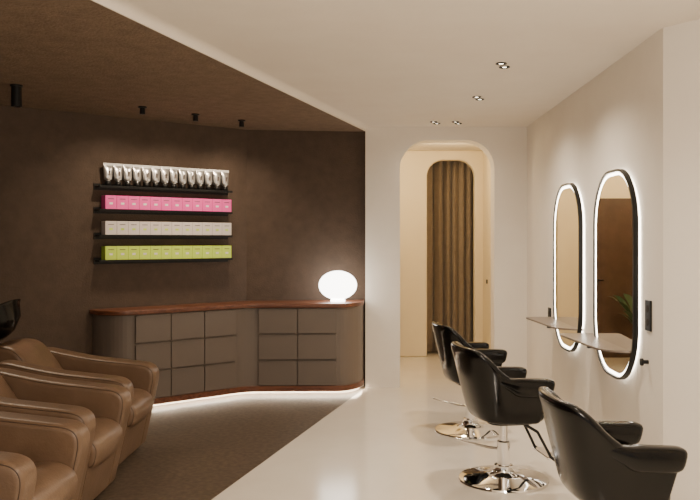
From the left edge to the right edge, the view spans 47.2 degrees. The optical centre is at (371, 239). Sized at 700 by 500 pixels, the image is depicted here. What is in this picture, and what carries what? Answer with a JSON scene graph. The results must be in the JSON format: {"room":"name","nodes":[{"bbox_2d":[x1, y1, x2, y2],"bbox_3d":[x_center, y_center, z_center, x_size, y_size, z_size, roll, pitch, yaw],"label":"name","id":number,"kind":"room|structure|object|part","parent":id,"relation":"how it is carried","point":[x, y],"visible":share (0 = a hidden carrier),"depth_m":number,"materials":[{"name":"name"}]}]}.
{"room":"salon","nodes":[
{"label":"salon","id":0,"kind":"room"},
{"bbox_2d":[0,105,245,354],"bbox_3d":[-2.912,0.200,7.164,4.077,2.700,0.281,0,0,-39],"label":"wall","id":1,"kind":"structure","parent":0,"point":[51,161],"depth_m":7.27,"materials":[{"name":"brown paint"}]},
{"bbox_2d":[93,163,232,194],"bbox_3d":[-1.977,-0.583,7.717,1.385,0.249,0.121,0,0,-40],"label":"display shelf","id":2,"kind":"object","parent":1,"relation":"attached to","point":[223,175],"visible":1,"depth_m":7.68,"materials":[{"name":"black metal"}]},
{"bbox_3d":[-2.013,-0.488,7.760,1.385,0.060,0.010,0,0,-40],"label":"rail","id":3,"kind":"part","parent":2,"relation":"part of","materials":[{"name":"black metal"}]},
{"bbox_3d":[-1.977,-0.489,7.717,1.365,0.012,0.120,0,0,-40],"label":"plate","id":4,"kind":"part","parent":2,"relation":"part of","materials":[{"name":"black metal"}]},
{"bbox_2d":[93,195,232,215],"bbox_3d":[-1.977,-0.326,7.717,1.385,0.165,0.121,0,0,-40],"label":"shelf","id":5,"kind":"object","parent":1,"relation":"attached to","point":[110,204],"visible":1,"depth_m":7.64,"materials":[{"name":"pink cardboard"}]},
{"bbox_3d":[-2.013,-0.273,7.760,1.385,0.060,0.010,0,0,-40],"label":"rail","id":6,"kind":"part","parent":5,"relation":"part of","materials":[{"name":"black metal"}]},
{"bbox_3d":[-1.977,-0.274,7.717,1.365,0.012,0.120,0,0,-40],"label":"plate","id":7,"kind":"part","parent":5,"relation":"part of","materials":[{"name":"black metal"}]},
{"bbox_2d":[93,221,232,238],"bbox_3d":[-1.977,-0.090,7.717,1.385,0.165,0.121,0,0,-40],"label":"shelf","id":8,"kind":"object","parent":1,"relation":"attached to","point":[109,229],"visible":1,"depth_m":7.64,"materials":[{"name":"white cardboard"}]},
{"bbox_3d":[-2.013,-0.038,7.760,1.385,0.060,0.010,0,0,-40],"label":"rail","id":9,"kind":"part","parent":8,"relation":"part of","materials":[{"name":"black metal"}]},
{"bbox_3d":[-1.977,-0.039,7.717,1.365,0.012,0.120,0,0,-40],"label":"plate","id":10,"kind":"part","parent":8,"relation":"part of","materials":[{"name":"black metal"}]},
{"bbox_2d":[93,246,232,263],"bbox_3d":[-1.977,0.140,7.717,1.385,0.165,0.121,0,0,-40],"label":"shelf","id":11,"kind":"object","parent":1,"relation":"attached to","point":[109,254],"visible":1,"depth_m":7.64,"materials":[{"name":"black metal"}]},
{"bbox_3d":[-2.013,0.192,7.760,1.385,0.060,0.010,0,0,-40],"label":"rail","id":12,"kind":"part","parent":11,"relation":"part of","materials":[{"name":"black metal"}]},
{"bbox_3d":[-1.977,0.191,7.717,1.365,0.012,0.120,0,0,-40],"label":"plate","id":13,"kind":"part","parent":11,"relation":"part of","materials":[{"name":"black metal"}]},
{"bbox_2d":[0,0,364,131],"bbox_3d":[-2.335,-1.230,3.860,4.530,0.160,9.720,0,0,0],"label":"ceiling","id":14,"kind":"structure","parent":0,"point":[77,56],"depth_m":5.63,"materials":[{"name":"brown wood"}]},
{"bbox_2d":[10,84,22,107],"bbox_3d":[-2.640,-1.069,5.940,0.090,0.162,0.090,0,0,0],"label":"ceiling spotlight","id":15,"kind":"object","parent":14,"relation":"attached to","point":[16,89],"depth_m":5.91,"materials":[{"name":"black metal"}]},
{"bbox_2d":[138,106,146,114],"bbox_3d":[-1.980,-1.117,6.900,0.072,0.066,0.072,0,0,0],"label":"ceiling spotlight","id":16,"kind":"object","parent":14,"relation":"attached to","point":[142,108],"depth_m":6.88,"materials":[{"name":"black metal"}]},
{"bbox_2d":[192,113,199,120],"bbox_3d":[-1.610,-1.117,7.300,0.072,0.066,0.072,0,0,0],"label":"ceiling spotlight","id":17,"kind":"object","parent":14,"relation":"attached to","point":[195,116],"depth_m":7.28,"materials":[{"name":"black metal"}]},
{"bbox_2d":[238,119,244,126],"bbox_3d":[-1.250,-1.117,7.670,0.072,0.066,0.072,0,0,0],"label":"ceiling spotlight","id":18,"kind":"object","parent":14,"relation":"attached to","point":[241,122],"depth_m":7.65,"materials":[{"name":"black metal"}]},
{"bbox_2d":[94,352,578,499],"bbox_3d":[-0.700,1.600,5.600,7.800,0.100,13.200,0,0,0],"label":"floor","id":19,"kind":"structure","parent":0,"point":[380,443],"depth_m":5.92,"materials":[{"name":"beige tile"}]},
{"bbox_2d":[0,411,89,499],"bbox_3d":[-2.121,0.981,3.660,1.421,1.138,0.810,0,0,0],"label":"chair","id":20,"kind":"object","parent":19,"relation":"on","point":[42,457],"visible":1,"depth_m":3.90,"materials":[{"name":"beige leather"}]},
{"bbox_3d":[-1.902,1.158,3.264,0.939,0.705,0.006,0,0,0],"label":"arm seam","id":21,"kind":"part","parent":20,"relation":"part of","materials":[{"name":"brown leather"}]},
{"bbox_3d":[-1.902,1.158,3.340,0.959,0.724,0.170,0,0,0],"label":"arm","id":22,"kind":"part","parent":20,"relation":"part of","materials":[{"name":"beige leather"}]},
{"bbox_2d":[33,462,77,499],"bbox_3d":[-1.776,1.189,3.660,0.730,0.258,0.472,0,0,0],"label":"seat cushion","id":23,"kind":"object","parent":20,"relation":"on","point":[55,480],"depth_m":3.69,"materials":[{"name":"beige leather"}]},
{"bbox_2d":[0,368,130,499],"bbox_3d":[-2.201,0.981,4.620,1.421,1.138,0.810,0,0,0],"label":"chair","id":24,"kind":"object","parent":19,"relation":"on","point":[104,408],"visible":0.56,"depth_m":4.86,"materials":[{"name":"beige leather"}]},
{"bbox_3d":[-2.271,0.974,4.620,0.503,0.550,0.472,0,0,0],"label":"backrest","id":25,"kind":"part","parent":24,"relation":"part of","materials":[{"name":"beige leather"}]},
{"bbox_3d":[-1.982,1.158,4.224,0.939,0.705,0.006,0,0,0],"label":"arm seam","id":26,"kind":"part","parent":24,"relation":"part of","materials":[{"name":"brown leather"}]},
{"bbox_3d":[-1.982,1.158,4.300,0.959,0.724,0.170,0,0,0],"label":"arm","id":27,"kind":"part","parent":24,"relation":"part of","materials":[{"name":"beige leather"}]},
{"bbox_2d":[88,418,122,467],"bbox_3d":[-1.856,1.189,4.620,0.730,0.258,0.472,0,0,0],"label":"seat cushion","id":28,"kind":"object","parent":24,"relation":"on","point":[108,435],"depth_m":4.58,"materials":[{"name":"beige leather"}]},
{"bbox_2d":[0,299,158,464],"bbox_3d":[-2.281,0.981,5.580,1.421,1.138,0.810,0,0,0],"label":"chair","id":29,"kind":"object","parent":19,"relation":"on","point":[141,378],"visible":0.44,"depth_m":5.58,"materials":[{"name":"beige leather"}]},
{"bbox_2d":[0,299,20,340],"bbox_3d":[-2.701,0.981,5.580,0.463,1.138,0.520,0,0,0],"label":"basin","id":30,"kind":"object","parent":29,"relation":"in","point":[10,311],"depth_m":5.52,"materials":[{"name":"black ceramic"}]},
{"bbox_3d":[-2.351,0.974,5.580,0.503,0.550,0.472,0,0,0],"label":"backrest","id":31,"kind":"part","parent":29,"relation":"part of","materials":[{"name":"beige leather"}]},
{"bbox_3d":[-2.062,1.158,5.184,0.939,0.705,0.006,0,0,0],"label":"arm seam","id":32,"kind":"part","parent":29,"relation":"part of","materials":[{"name":"brown leather"}]},
{"bbox_3d":[-2.062,1.158,5.260,0.959,0.724,0.170,0,0,0],"label":"arm","id":33,"kind":"part","parent":29,"relation":"part of","materials":[{"name":"beige leather"}]},
{"bbox_3d":[-2.062,1.158,5.900,0.959,0.724,0.170,0,0,0],"label":"arm","id":34,"kind":"part","parent":29,"relation":"part of","materials":[{"name":"beige leather"}]},
{"bbox_2d":[127,388,152,427],"bbox_3d":[-1.936,1.189,5.580,0.730,0.258,0.472,0,0,0],"label":"seat cushion","id":35,"kind":"object","parent":29,"relation":"on","point":[142,401],"depth_m":5.54,"materials":[{"name":"beige leather"}]},
{"bbox_2d":[89,300,363,405],"bbox_3d":[-1.343,1.091,7.915,2.762,0.918,0.742,0,0,-23],"label":"base cabinet","id":36,"kind":"object","parent":19,"relation":"on","point":[200,351],"visible":0.92,"depth_m":7.92,"materials":[{"name":"brown paint"}]},
{"bbox_3d":[-2.003,0.808,7.318,0.336,0.240,0.028,0,0,-40],"label":"drawer","id":37,"kind":"part","parent":36,"relation":"part of","materials":[{"name":"brown paint"}]},
{"bbox_3d":[-2.003,1.067,7.318,0.336,0.240,0.028,0,0,-40],"label":"drawer","id":38,"kind":"part","parent":36,"relation":"part of","materials":[{"name":"brown paint"}]},
{"bbox_3d":[-1.997,0.945,7.310,0.314,0.006,0.018,0,0,-40],"label":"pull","id":39,"kind":"part","parent":36,"relation":"part of","materials":[{"name":"brown wood"}]},
{"bbox_3d":[-2.003,1.325,7.318,0.336,0.240,0.028,0,0,-40],"label":"drawer","id":40,"kind":"part","parent":36,"relation":"part of","materials":[{"name":"brown paint"}]},
{"bbox_3d":[-1.738,0.808,7.537,0.336,0.240,0.028,0,0,-40],"label":"drawer","id":41,"kind":"part","parent":36,"relation":"part of","materials":[{"name":"brown paint"}]},
{"bbox_3d":[-1.738,1.067,7.537,0.336,0.240,0.028,0,0,-40],"label":"drawer","id":42,"kind":"part","parent":36,"relation":"part of","materials":[{"name":"brown paint"}]},
{"bbox_3d":[-1.738,1.325,7.537,0.336,0.240,0.028,0,0,-40],"label":"drawer","id":43,"kind":"part","parent":36,"relation":"part of","materials":[{"name":"brown paint"}]},
{"bbox_3d":[-1.731,1.204,7.530,0.314,0.006,0.018,0,0,-40],"label":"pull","id":44,"kind":"part","parent":36,"relation":"part of","materials":[{"name":"brown wood"}]},
{"bbox_3d":[-1.473,0.808,7.757,0.336,0.240,0.028,0,0,-40],"label":"drawer","id":45,"kind":"part","parent":36,"relation":"part of","materials":[{"name":"brown paint"}]},
{"bbox_3d":[-1.473,1.067,7.757,0.336,0.240,0.028,0,0,-40],"label":"drawer","id":46,"kind":"part","parent":36,"relation":"part of","materials":[{"name":"brown paint"}]},
{"bbox_3d":[-1.473,1.325,7.757,0.336,0.240,0.028,0,0,-40],"label":"drawer","id":47,"kind":"part","parent":36,"relation":"part of","materials":[{"name":"brown paint"}]},
{"bbox_2d":[89,300,363,315],"bbox_3d":[-1.345,0.653,7.915,2.759,0.043,0.743,0,0,-23],"label":"countertop","id":48,"kind":"structure","parent":36,"relation":"on","point":[143,310],"depth_m":7.84,"materials":[{"name":"brown wood"}]},
{"bbox_2d":[319,271,356,301],"bbox_3d":[-0.350,0.473,8.190,0.390,0.318,0.390,0,0,0],"label":"table lamp","id":49,"kind":"object","parent":48,"relation":"on","point":[337,286],"visible":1,"depth_m":8.05,"materials":[{"name":"white glass"}]},
{"bbox_3d":[-0.935,0.687,7.947,0.360,0.006,0.018,0,0,-1],"label":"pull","id":50,"kind":"part","parent":36,"relation":"part of","materials":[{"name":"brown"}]},
{"bbox_3d":[-0.935,0.945,7.947,0.360,0.006,0.018,0,0,-1],"label":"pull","id":51,"kind":"part","parent":36,"relation":"part of","materials":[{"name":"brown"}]},
{"bbox_3d":[-0.935,1.204,7.947,0.360,0.006,0.018,0,0,-1],"label":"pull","id":52,"kind":"part","parent":36,"relation":"part of","materials":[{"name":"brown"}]},
{"bbox_3d":[-0.935,0.808,7.957,0.382,0.240,0.028,0,0,-1],"label":"drawer","id":53,"kind":"part","parent":36,"relation":"part of","materials":[{"name":"brown paint"}]},
{"bbox_3d":[-0.935,1.067,7.957,0.382,0.240,0.028,0,0,-1],"label":"drawer","id":54,"kind":"part","parent":36,"relation":"part of","materials":[{"name":"brown paint"}]},
{"bbox_3d":[-0.935,1.325,7.957,0.382,0.240,0.028,0,0,-1],"label":"drawer","id":55,"kind":"part","parent":36,"relation":"part of","materials":[{"name":"brown paint"}]},
{"bbox_3d":[-0.545,0.808,7.966,0.382,0.240,0.028,0,0,-1],"label":"drawer","id":56,"kind":"part","parent":36,"relation":"part of","materials":[{"name":"brown paint"}]},
{"bbox_3d":[-0.545,1.067,7.966,0.382,0.240,0.028,0,0,-1],"label":"drawer","id":57,"kind":"part","parent":36,"relation":"part of","materials":[{"name":"brown paint"}]},
{"bbox_3d":[-0.545,1.325,7.966,0.382,0.240,0.028,0,0,-1],"label":"drawer","id":58,"kind":"part","parent":36,"relation":"part of","materials":[{"name":"brown paint"}]},
{"bbox_2d":[427,161,472,351],"bbox_3d":[1.110,0.200,10.960,0.992,2.660,0.153,0,0,0],"label":"curtain","id":59,"kind":"object","parent":19,"relation":"on","point":[449,183],"visible":0.48,"depth_m":10.91,"materials":[{"name":"beige fabric"}]},
{"bbox_2d":[432,321,506,439],"bbox_3d":[0.800,1.110,6.500,0.602,0.879,0.580,0,0,-10],"label":"chair","id":60,"kind":"object","parent":19,"relation":"on","point":[470,427],"visible":0.55,"depth_m":6.33,"materials":[{"name":"black leather"}]},
{"bbox_3d":[0.655,1.335,6.578,0.330,0.046,0.021,0,0,28],"label":"pump lever","id":61,"kind":"part","parent":60,"relation":"part of","materials":[{"name":"silver metal"}]},
{"bbox_2d":[451,341,554,493],"bbox_3d":[0.850,1.110,5.170,0.644,0.879,0.580,0,0,-10],"label":"chair","id":62,"kind":"object","parent":19,"relation":"on","point":[503,397],"visible":0.97,"depth_m":4.95,"materials":[{"name":"black leather"}]},
{"bbox_3d":[0.705,1.335,5.248,0.330,0.046,0.021,0,0,28],"label":"pump lever","id":63,"kind":"part","parent":62,"relation":"part of","materials":[{"name":"silver metal"}]},
{"bbox_3d":[1.042,1.283,5.204,0.214,0.253,0.294,0,0,-10],"label":"footrest frame","id":64,"kind":"part","parent":62,"relation":"part of","materials":[{"name":"black metal"}]},
{"bbox_2d":[538,386,687,499],"bbox_3d":[1.120,1.133,3.740,0.644,0.834,0.580,0,0,-4],"label":"chair","id":65,"kind":"object","parent":19,"relation":"on","point":[594,460],"visible":1,"depth_m":3.49,"materials":[{"name":"black leather"}]},
{"bbox_2d":[246,127,526,387],"bbox_3d":[0.122,0.180,8.476,3.035,2.740,0.443,0,0,-6],"label":"wall","id":66,"kind":"structure","parent":0,"point":[305,190],"depth_m":8.40,"materials":[{"name":"paint"}]},
{"bbox_2d":[126,0,699,149],"bbox_3d":[0.268,-1.250,5.600,5.864,0.120,13.200,0,0,0],"label":"ceiling","id":67,"kind":"structure","parent":0,"point":[379,63],"depth_m":4.87,"materials":[{"name":"white paint"}]},
{"bbox_2d":[91,0,370,130],"bbox_3d":[-1.339,-1.177,3.702,0.082,0.066,9.769,0,0,15],"label":"ceiling trim","id":68,"kind":"structure","parent":67,"relation":"attached to","point":[125,8],"depth_m":5.00,"materials":[{"name":"white paint"}]},
{"bbox_2d":[472,96,483,100],"bbox_3d":[0.890,-1.186,6.700,0.076,0.008,0.193,0,0,20],"label":"recessed light","id":69,"kind":"object","parent":67,"relation":"in","point":[479,98],"visible":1,"depth_m":6.72,"materials":[{"name":"black metal"}]},
{"bbox_2d":[496,62,509,68],"bbox_3d":[0.890,-1.186,5.440,0.076,0.008,0.193,0,0,20],"label":"recessed light","id":70,"kind":"object","parent":67,"relation":"in","point":[497,63],"visible":1,"depth_m":5.41,"materials":[{"name":"black metal"}]},
{"bbox_2d":[400,150,482,356],"bbox_3d":[0.200,0.180,10.675,3.100,2.740,0.150,0,0,0],"label":"wall","id":71,"kind":"structure","parent":0,"point":[415,165],"depth_m":10.60,"materials":[{"name":"beige paint"}]},
{"bbox_2d":[483,152,490,348],"bbox_3d":[1.545,0.180,9.625,0.150,2.740,1.950,0,0,0],"label":"wall","id":72,"kind":"structure","parent":0,"point":[486,164],"depth_m":10.27,"materials":[{"name":"beige paint"}]},
{"bbox_2d":[527,19,699,499],"bbox_3d":[2.361,0.180,3.818,1.128,2.740,9.745,0,0,-13],"label":"wall","id":73,"kind":"structure","parent":0,"point":[640,116],"depth_m":4.73,"materials":[{"name":"white paint"}]},
{"bbox_2d":[526,317,583,330],"bbox_3d":[1.496,0.708,6.651,0.262,0.045,0.999,0,0,0],"label":"shelf","id":74,"kind":"object","parent":73,"relation":"attached to","point":[550,322],"visible":0.94,"depth_m":6.58,"materials":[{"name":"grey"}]},
{"bbox_2d":[553,183,584,351],"bbox_3d":[1.603,0.220,6.540,0.051,1.360,0.880,0,0,0],"label":"wall mirror","id":75,"kind":"object","parent":73,"relation":"attached to","point":[568,216],"visible":0.91,"depth_m":6.44,"materials":[{"name":"black mirror"}]},
{"bbox_3d":[1.600,0.220,6.540,0.020,1.326,0.846,0,0,0],"label":"glass","id":76,"kind":"part","parent":75,"relation":"part of","materials":[{"name":"white mirror"}]},
{"bbox_2d":[559,333,629,352],"bbox_3d":[1.496,0.708,5.410,0.262,0.045,0.979,0,0,0],"label":"shelf","id":77,"kind":"object","parent":73,"relation":"attached to","point":[587,339],"visible":0.88,"depth_m":5.36,"materials":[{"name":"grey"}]},
{"bbox_2d":[593,169,639,379],"bbox_3d":[1.603,0.220,5.270,0.051,1.360,0.880,0,0,0],"label":"wall mirror","id":78,"kind":"object","parent":73,"relation":"attached to","point":[616,216],"visible":0.96,"depth_m":5.18,"materials":[{"name":"black mirror"}]},
{"bbox_2d":[639,358,648,365],"bbox_3d":[1.607,0.720,4.720,0.045,0.044,0.044,0,0,0],"label":"wall hook","id":79,"kind":"object","parent":73,"relation":"attached to","point":[642,361],"visible":1,"depth_m":4.71,"materials":[{"name":"black metal"}]},
{"bbox_2d":[645,300,651,331],"bbox_3d":[1.623,0.444,4.700,0.014,0.180,0.090,0,0,0],"label":"wall outlet","id":80,"kind":"object","parent":73,"relation":"attached to","point":[648,304],"visible":1,"depth_m":4.68,"materials":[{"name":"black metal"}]}
]}

